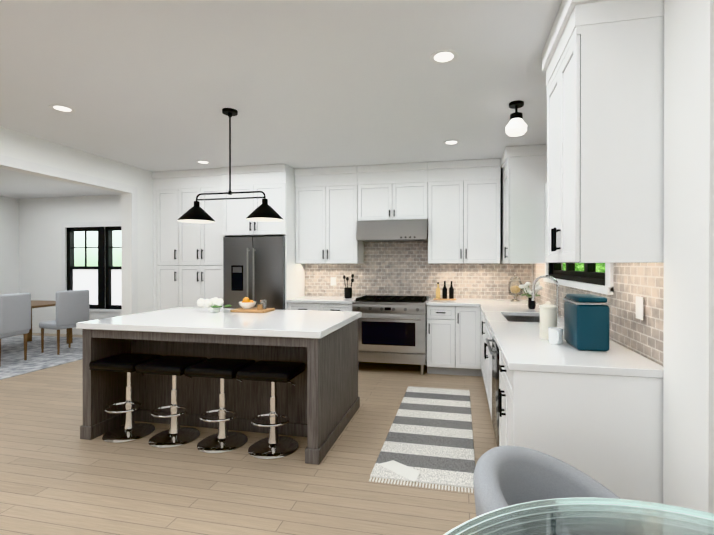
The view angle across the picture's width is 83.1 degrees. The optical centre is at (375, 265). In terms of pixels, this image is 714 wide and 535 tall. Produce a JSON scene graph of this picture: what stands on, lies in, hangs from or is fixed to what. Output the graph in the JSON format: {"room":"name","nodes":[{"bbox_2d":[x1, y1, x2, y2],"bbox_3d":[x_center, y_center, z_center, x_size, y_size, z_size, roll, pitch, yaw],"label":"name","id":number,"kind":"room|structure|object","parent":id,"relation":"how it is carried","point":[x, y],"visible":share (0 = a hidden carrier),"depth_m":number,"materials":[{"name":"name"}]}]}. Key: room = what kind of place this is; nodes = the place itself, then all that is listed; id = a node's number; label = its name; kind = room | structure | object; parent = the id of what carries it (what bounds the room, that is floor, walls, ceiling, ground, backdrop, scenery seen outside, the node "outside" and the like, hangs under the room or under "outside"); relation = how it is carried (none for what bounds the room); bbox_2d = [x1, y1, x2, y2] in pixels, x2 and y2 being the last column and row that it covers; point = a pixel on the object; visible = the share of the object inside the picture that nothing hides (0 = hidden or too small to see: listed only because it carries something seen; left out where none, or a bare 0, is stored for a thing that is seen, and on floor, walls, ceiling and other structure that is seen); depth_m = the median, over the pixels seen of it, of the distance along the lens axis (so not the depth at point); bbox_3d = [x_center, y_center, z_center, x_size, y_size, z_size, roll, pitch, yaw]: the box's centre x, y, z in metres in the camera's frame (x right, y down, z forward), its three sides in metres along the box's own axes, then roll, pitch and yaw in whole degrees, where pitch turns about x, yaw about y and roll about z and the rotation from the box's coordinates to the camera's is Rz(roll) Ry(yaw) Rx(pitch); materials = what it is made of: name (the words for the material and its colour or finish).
{"room":"kitchen and dining room","nodes":[
{"label":"kitchen and dining room","id":0,"kind":"room"},
{"bbox_2d":[0,196,18,294],"bbox_3d":[-8.546,0.014,3.479,0.150,2.780,10.100,0,0,12],"label":"wall","id":1,"kind":"structure","parent":0,"point":[9,245],"depth_m":8.22,"materials":[{"name":"white paint"}]},
{"bbox_2d":[19,195,121,327],"bbox_3d":[-5.339,-0.002,8.039,4.540,2.780,0.150,0,0,12],"label":"wall","id":2,"kind":"structure","parent":0,"point":[41,220],"depth_m":8.25,"materials":[{"name":"white paint"}]},
{"bbox_2d":[32,326,81,334],"bbox_3d":[-5.283,1.323,7.947,4.390,0.130,0.015,0,0,12],"label":"baseboard","id":3,"kind":"structure","parent":2,"relation":"attached to","point":[75,331],"depth_m":8.19,"materials":[{"name":"white wood"}]},
{"bbox_2d":[62,221,121,311],"bbox_3d":[-5.386,0.018,8.011,1.940,1.780,0.145,0,0,12],"label":"window","id":4,"kind":"structure","parent":2,"relation":"in","point":[84,277],"depth_m":8.11,"materials":[{"name":"black"}]},
{"bbox_2d":[105,226,121,308],"bbox_3d":[-4.926,0.043,7.937,0.830,1.630,0.100,0,0,12],"label":"window","id":5,"kind":"structure","parent":2,"relation":"in","point":[113,295],"depth_m":7.98,"materials":[{"name":"black"}]},
{"bbox_2d":[0,127,153,315],"bbox_3d":[-4.191,0.019,2.108,0.160,2.780,9.220,0,0,12],"label":"wall","id":6,"kind":"structure","parent":0,"point":[19,145],"depth_m":5.56,"materials":[{"name":"white paint"}]},
{"bbox_2d":[0,155,137,313],"bbox_3d":[-3.853,0.155,3.290,0.012,2.500,4.870,0,0,12],"label":"door frame","id":7,"kind":"structure","parent":6,"relation":"attached to","point":[7,161],"depth_m":5.26,"materials":[{"name":"white paint"}]},
{"bbox_2d":[0,333,496,534],"bbox_3d":[-2.876,1.438,2.388,11.700,0.060,10.300,0,0,12],"label":"floor","id":8,"kind":"structure","parent":0,"point":[58,476],"depth_m":2.65,"materials":[{"name":"brown wood"}]},
{"bbox_2d":[0,335,82,379],"bbox_3d":[-5.869,1.389,6.239,3.050,0.010,3.000,0,0,12],"label":"dining rug","id":9,"kind":"object","parent":8,"relation":"on","point":[14,363],"visible":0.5,"depth_m":6.28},
{"bbox_2d":[0,293,30,366],"bbox_3d":[-5.325,0.896,5.717,0.510,1.000,0.480,0,0,2],"label":"dining chair","id":10,"kind":"object","parent":9,"relation":"on","point":[15,314],"visible":0.96,"depth_m":5.68,"materials":[{"name":"grey fabric"}]},
{"bbox_2d":[27,300,72,343],"bbox_3d":[-6.068,1.019,6.383,1.100,0.750,2.000,0,0,12],"label":"dining table","id":11,"kind":"object","parent":9,"relation":"on","point":[37,303],"visible":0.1,"depth_m":7.14,"materials":[{"name":"brown wood"}]},
{"bbox_2d":[39,290,88,354],"bbox_3d":[-5.023,0.893,6.516,0.510,1.000,0.480,0,0,22],"label":"dining chair","id":12,"kind":"object","parent":9,"relation":"on","point":[72,308],"visible":0.83,"depth_m":6.37,"materials":[{"name":"grey fabric"}]},
{"bbox_2d":[89,353,162,442],"bbox_3d":[-2.056,1.087,3.368,0.417,0.635,0.390,0,0,12],"label":"stool","id":13,"kind":"object","parent":8,"relation":"on","point":[130,429],"visible":0.96,"depth_m":3.31,"materials":[{"name":"black leather"}]},
{"bbox_2d":[135,355,207,447],"bbox_3d":[-1.631,1.087,3.278,0.417,0.635,0.390,0,0,12],"label":"stool","id":14,"kind":"object","parent":8,"relation":"on","point":[175,435],"visible":0.98,"depth_m":3.22,"materials":[{"name":"black leather"}]},
{"bbox_2d":[152,168,222,310],"bbox_3d":[-2.659,0.006,6.151,1.160,2.778,0.672,0,0,12],"label":"pantry","id":15,"kind":"object","parent":8,"relation":"on","point":[187,264],"visible":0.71,"depth_m":5.87,"materials":[{"name":"white wood"}]},
{"bbox_2d":[184,358,254,453],"bbox_3d":[-1.205,1.088,3.188,0.417,0.635,0.390,0,0,12],"label":"stool","id":16,"kind":"object","parent":8,"relation":"on","point":[223,440],"visible":0.96,"depth_m":3.13,"materials":[{"name":"black leather"}]},
{"bbox_2d":[80,319,359,464],"bbox_3d":[-1.272,0.956,3.626,2.044,0.893,1.178,0,0,12],"label":"kitchen island","id":17,"kind":"object","parent":8,"relation":"on","point":[319,404],"depth_m":3.38,"materials":[{"name":"brown wood"}]},
{"bbox_2d":[76,307,361,338],"bbox_3d":[-1.272,0.484,3.624,2.076,0.049,1.210,0,0,12],"label":"island countertop","id":18,"kind":"structure","parent":17,"relation":"on","point":[179,320],"depth_m":3.26,"materials":[{"name":"white stone"}]},
{"bbox_2d":[197,297,231,311],"bbox_3d":[-1.581,0.385,3.980,0.334,0.142,0.222,0,0,12],"label":"flowers","id":19,"kind":"object","parent":18,"relation":"on","point":[215,304],"visible":1,"depth_m":3.92,"materials":[{"name":"white plant"}]},
{"bbox_2d":[230,297,274,312],"bbox_3d":[-1.220,0.385,4.027,0.360,0.142,0.240,0,0,12],"label":"cutting board","id":20,"kind":"object","parent":18,"relation":"on","point":[247,304],"visible":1,"depth_m":3.98,"materials":[{"name":"brown wood"}]},
{"bbox_2d":[223,236,284,309],"bbox_3d":[-1.625,0.496,5.873,0.899,1.800,0.776,0,0,12],"label":"refrigerator","id":21,"kind":"object","parent":8,"relation":"on","point":[254,268],"visible":0.35,"depth_m":5.54,"materials":[{"name":"black"}]},
{"bbox_2d":[221,164,304,309],"bbox_3d":[-1.621,0.006,5.906,0.966,2.778,0.722,0,0,12],"label":"cabinet","id":22,"kind":"object","parent":8,"relation":"on","point":[275,183],"visible":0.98,"depth_m":5.60,"materials":[{"name":"white wood"}]},
{"bbox_2d":[237,360,305,459],"bbox_3d":[-0.779,1.088,3.098,0.417,0.635,0.390,0,0,12],"label":"stool","id":23,"kind":"object","parent":8,"relation":"on","point":[274,445],"visible":0.96,"depth_m":3.04,"materials":[{"name":"black leather"}]},
{"bbox_2d":[288,303,360,363],"bbox_3d":[-0.690,0.952,5.732,0.920,0.888,0.660,0,0,12],"label":"base cabinet","id":24,"kind":"object","parent":8,"relation":"on","point":[319,307],"visible":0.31,"depth_m":5.44,"materials":[{"name":"white wood"}]},
{"bbox_2d":[287,296,358,303],"bbox_3d":[-0.689,0.486,5.735,0.922,0.040,0.652,0,0,12],"label":"countertop","id":25,"kind":"structure","parent":24,"relation":"on","point":[305,299],"depth_m":5.50,"materials":[{"name":"white stone"}]},
{"bbox_2d":[343,274,353,297],"bbox_3d":[-0.379,0.291,5.791,0.179,0.348,0.110,0,0,12],"label":"utensil crock","id":26,"kind":"object","parent":25,"relation":"on","point":[347,292],"visible":1,"depth_m":5.75,"materials":[{"name":"black ceramic"}]},
{"bbox_2d":[352,295,429,374],"bbox_3d":[0.231,0.914,5.497,0.964,0.965,0.738,0,0,12],"label":"range","id":27,"kind":"object","parent":8,"relation":"on","point":[392,329],"visible":0.88,"depth_m":5.20,"materials":[{"name":"silver metal"}]},
{"bbox_2d":[369,386,474,492],"bbox_3d":[0.508,1.393,3.573,0.690,0.022,2.080,0,0,12],"label":"rug","id":28,"kind":"object","parent":8,"relation":"on","point":[429,439],"visible":1,"depth_m":3.15,"materials":[{"name":"white fabric"}]},
{"bbox_2d":[427,306,482,376],"bbox_3d":[1.060,0.953,5.362,0.697,0.888,0.660,0,0,12],"label":"base cabinet","id":29,"kind":"object","parent":8,"relation":"on","point":[454,340],"visible":1,"depth_m":5.08,"materials":[{"name":"white wood"}]},
{"bbox_2d":[426,298,478,306],"bbox_3d":[1.037,0.487,5.369,0.652,0.040,0.656,0,0,12],"label":"countertop","id":30,"kind":"structure","parent":29,"relation":"on","point":[458,302],"depth_m":5.12,"materials":[{"name":"white stone"}]},
{"bbox_2d":[433,281,455,299],"bbox_3d":[0.954,0.337,5.510,0.300,0.257,0.160,0,0,12],"label":"oil bottles","id":31,"kind":"object","parent":30,"relation":"on","point":[451,293],"visible":1,"depth_m":5.49,"materials":[{"name":"black glass"}]},
{"bbox_2d":[482,313,490,332],"bbox_3d":[1.573,0.956,4.523,0.690,0.888,0.835,0,0,12],"label":"base cabinet","id":32,"kind":"object","parent":8,"relation":"on","point":[485,328],"depth_m":4.27,"materials":[{"name":"white wood"}]},
{"bbox_2d":[482,333,491,418],"bbox_3d":[1.404,1.053,3.725,0.690,0.700,0.910,0,0,12],"label":"base cabinet","id":33,"kind":"object","parent":8,"relation":"on","point":[486,356],"depth_m":3.77,"materials":[{"name":"white wood"}]},
{"bbox_2d":[485,335,498,446],"bbox_3d":[1.214,0.963,2.973,0.740,0.885,0.632,0,0,12],"label":"dishwasher","id":34,"kind":"object","parent":8,"relation":"on","point":[494,351],"visible":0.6,"depth_m":3.01,"materials":[{"name":"silver metal"}]},
{"bbox_2d":[473,445,620,516],"bbox_3d":[0.618,1.047,1.311,0.581,0.730,0.619,0,0,12],"label":"tub chair","id":35,"kind":"object","parent":8,"relation":"on","point":[506,476],"visible":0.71,"depth_m":1.50,"materials":[{"name":"grey fabric"}]},
{"bbox_2d":[444,497,713,534],"bbox_3d":[0.597,1.036,0.487,1.324,0.756,1.324,0,0,12],"label":"glass table","id":36,"kind":"object","parent":8,"relation":"on","point":[586,516],"visible":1,"depth_m":1.07,"materials":[{"name":"clear glass"}]},
{"bbox_2d":[498,350,662,503],"bbox_3d":[1.102,0.964,2.291,0.692,0.888,0.740,0,0,12],"label":"base cabinet","id":37,"kind":"object","parent":8,"relation":"on","point":[606,431],"depth_m":1.92,"materials":[{"name":"white wood"}]},
{"bbox_2d":[475,299,662,377],"bbox_3d":[1.392,0.579,3.735,0.721,0.212,3.707,0,0,12],"label":"countertop","id":38,"kind":"structure","parent":37,"relation":"on","point":[514,327],"depth_m":2.22,"materials":[{"name":"white stone"}]},
{"bbox_2d":[508,273,522,301],"bbox_3d":[1.827,0.280,5.243,0.180,0.374,0.180,0,0,12],"label":"glass jar","id":39,"kind":"object","parent":38,"relation":"on","point":[513,289],"visible":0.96,"depth_m":5.25,"materials":[{"name":"clear glass"}]},
{"bbox_2d":[518,281,542,308],"bbox_3d":[1.698,0.316,4.405,0.232,0.307,0.234,0,0,12],"label":"flower vase","id":40,"kind":"object","parent":38,"relation":"on","point":[527,290],"visible":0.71,"depth_m":4.36,"materials":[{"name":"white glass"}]},
{"bbox_2d":[532,275,561,317],"bbox_3d":[1.581,0.279,3.726,0.259,0.388,0.114,0,0,12],"label":"faucet","id":41,"kind":"object","parent":38,"relation":"on","point":[557,290],"visible":0.92,"depth_m":3.68,"materials":[{"name":"silver metal"}]},
{"bbox_2d":[539,301,557,339],"bbox_3d":[1.132,0.354,2.630,0.110,0.244,0.110,0,0,12],"label":"canister","id":42,"kind":"object","parent":38,"relation":"on","point":[548,313],"visible":0.85,"depth_m":2.59,"materials":[{"name":"beige ceramic"}]},
{"bbox_2d":[548,327,562,343],"bbox_3d":[1.106,0.430,2.457,0.084,0.094,0.115,0,0,12],"label":"mug","id":43,"kind":"object","parent":38,"relation":"on","point":[555,335],"visible":1,"depth_m":2.44,"materials":[{"name":"white ceramic"}]},
{"bbox_2d":[563,294,610,350],"bbox_3d":[1.251,0.327,2.396,0.178,0.299,0.318,0,0,12],"label":"bin","id":44,"kind":"object","parent":38,"relation":"on","point":[586,321],"visible":1,"depth_m":2.25,"materials":[{"name":"blue ceramic"}]},
{"bbox_2d":[0,0,561,198],"bbox_3d":[-2.876,-1.412,2.377,11.700,0.080,10.300,0,0,12],"label":"ceiling","id":45,"kind":"structure","parent":0,"point":[154,85],"depth_m":2.99,"materials":[{"name":"white paint"}]},
{"bbox_2d":[49,104,75,112],"bbox_3d":[-2.736,-1.373,3.523,0.190,0.006,0.190,0,0,12],"label":"recessed light","id":46,"kind":"object","parent":45,"relation":"in","point":[61,108],"visible":1,"depth_m":3.52,"materials":[{"name":"white"}]},
{"bbox_2d":[195,160,210,163],"bbox_3d":[-2.294,-1.380,5.372,0.190,0.006,0.190,0,0,12],"label":"recessed light","id":47,"kind":"object","parent":45,"relation":"in","point":[202,162],"visible":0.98,"depth_m":5.38,"materials":[{"name":"white"}]},
{"bbox_2d":[177,108,282,222],"bbox_3d":[-1.288,-0.889,3.577,0.986,0.975,0.316,0,0,12],"label":"pendant light","id":48,"kind":"object","parent":45,"relation":"hanging from","point":[264,211],"visible":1,"depth_m":3.56,"materials":[{"name":"black metal"}]},
{"bbox_2d":[429,49,458,64],"bbox_3d":[0.452,-1.370,2.645,0.190,0.006,0.190,0,0,12],"label":"recessed light","id":49,"kind":"object","parent":45,"relation":"in","point":[444,56],"visible":1,"depth_m":2.64,"materials":[{"name":"white"}]},
{"bbox_2d":[443,140,459,144],"bbox_3d":[0.855,-1.377,4.502,0.190,0.006,0.190,0,0,12],"label":"recessed light","id":50,"kind":"object","parent":45,"relation":"in","point":[451,142],"visible":0.98,"depth_m":4.50,"materials":[{"name":"white"}]},
{"bbox_2d":[505,100,526,136],"bbox_3d":[1.196,-1.241,3.409,0.176,0.270,0.176,0,0,12],"label":"lamp","id":51,"kind":"object","parent":45,"relation":"attached to","point":[516,126],"visible":1,"depth_m":3.36,"materials":[{"name":"white glass"}]},
{"bbox_2d":[325,264,532,299],"bbox_3d":[-0.497,0.005,6.116,5.730,2.780,0.150,0,0,12],"label":"wall","id":52,"kind":"structure","parent":0,"point":[497,299],"depth_m":5.48,"materials":[{"name":"white paint"}]},
{"bbox_2d":[294,166,363,263],"bbox_3d":[-0.660,-0.706,5.859,0.924,1.353,0.412,0,0,12],"label":"upper cabinet","id":53,"kind":"object","parent":52,"relation":"attached to","point":[326,209],"visible":0.94,"depth_m":5.69,"materials":[{"name":"white wood"}]},
{"bbox_2d":[357,162,427,220],"bbox_3d":[0.267,-1.003,5.662,0.968,0.758,0.412,0,0,12],"label":"upper cabinet","id":54,"kind":"object","parent":52,"relation":"attached to","point":[392,191],"visible":1,"depth_m":5.49,"materials":[{"name":"white wood"}]},
{"bbox_2d":[356,219,427,241],"bbox_3d":[0.260,-0.483,5.627,0.960,0.272,0.483,0,0,12],"label":"range hood","id":55,"kind":"object","parent":54,"relation":"attached to","point":[391,230],"visible":0.96,"depth_m":5.42,"materials":[{"name":"silver metal"}]},
{"bbox_2d":[305,241,531,299],"bbox_3d":[0.529,0.040,5.817,3.274,0.849,0.012,0,0,12],"label":"tile backsplash","id":56,"kind":"structure","parent":52,"relation":"attached to","point":[396,268],"depth_m":5.82,"materials":[{"name":"beige tile"}]},
{"bbox_2d":[331,277,335,284],"bbox_3d":[-0.628,0.235,6.052,0.080,0.120,0.006,0,0,12],"label":"electrical outlet","id":57,"kind":"object","parent":56,"relation":"attached to","point":[333,280],"visible":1,"depth_m":6.05,"materials":[{"name":"white plastic"}]},
{"bbox_2d":[428,158,500,263],"bbox_3d":[1.200,-0.705,5.466,0.934,1.353,0.412,0,0,12],"label":"upper cabinet","id":58,"kind":"object","parent":52,"relation":"attached to","point":[463,211],"visible":1,"depth_m":5.29,"materials":[{"name":"white wood"}]},
{"bbox_2d":[500,168,504,263],"bbox_3d":[1.898,-0.704,5.336,0.418,1.353,0.378,0,0,12],"label":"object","id":59,"kind":"object","parent":52,"relation":"attached to","point":[501,220],"visible":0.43,"depth_m":5.42,"materials":[{"name":"white wood"}]},
{"bbox_2d":[533,0,713,513],"bbox_3d":[1.772,0.014,3.480,0.201,2.780,4.070,0,0,12],"label":"wall","id":60,"kind":"structure","parent":0,"point":[672,332],"depth_m":1.72,"materials":[{"name":"white paint"}]},
{"bbox_2d":[501,144,546,263],"bbox_3d":[1.785,-0.702,4.883,0.452,1.353,0.546,0,0,12],"label":"upper cabinet","id":61,"kind":"object","parent":60,"relation":"attached to","point":[524,175],"visible":1,"depth_m":4.64,"materials":[{"name":"white wood"}]},
{"bbox_2d":[543,183,613,294],"bbox_3d":[1.788,-0.371,3.578,0.160,1.110,2.050,0,0,12],"label":"window","id":62,"kind":"structure","parent":60,"relation":"in","point":[589,274],"depth_m":3.29,"materials":[{"name":"black"}]},
{"bbox_2d":[542,0,663,262],"bbox_3d":[1.220,-0.693,2.209,0.452,1.353,0.700,0,0,12],"label":"upper cabinet","id":63,"kind":"object","parent":60,"relation":"attached to","point":[603,64],"visible":1,"depth_m":1.91,"materials":[{"name":"white wood"}]},
{"bbox_2d":[636,296,642,319],"bbox_3d":[1.430,0.229,2.179,0.006,0.120,0.080,0,0,12],"label":"electrical outlet","id":64,"kind":"object","parent":60,"relation":"attached to","point":[639,307],"visible":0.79,"depth_m":2.17,"materials":[{"name":"white plastic"}]},
{"label":"outside","id":65,"kind":"structure","parent":0,"visible":0},
{"bbox_2d":[74,231,120,265],"bbox_3d":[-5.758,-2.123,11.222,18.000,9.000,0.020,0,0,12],"label":"window glass","id":66,"kind":"structure","parent":65,"point":[80,253],"depth_m":11.75,"materials":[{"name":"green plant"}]},
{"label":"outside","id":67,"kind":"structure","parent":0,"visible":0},
{"bbox_2d":[563,263,604,271],"bbox_3d":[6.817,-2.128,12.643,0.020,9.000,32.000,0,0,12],"label":"greenery","id":68,"kind":"structure","parent":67,"point":[602,266],"depth_m":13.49,"materials":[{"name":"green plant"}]}
]}

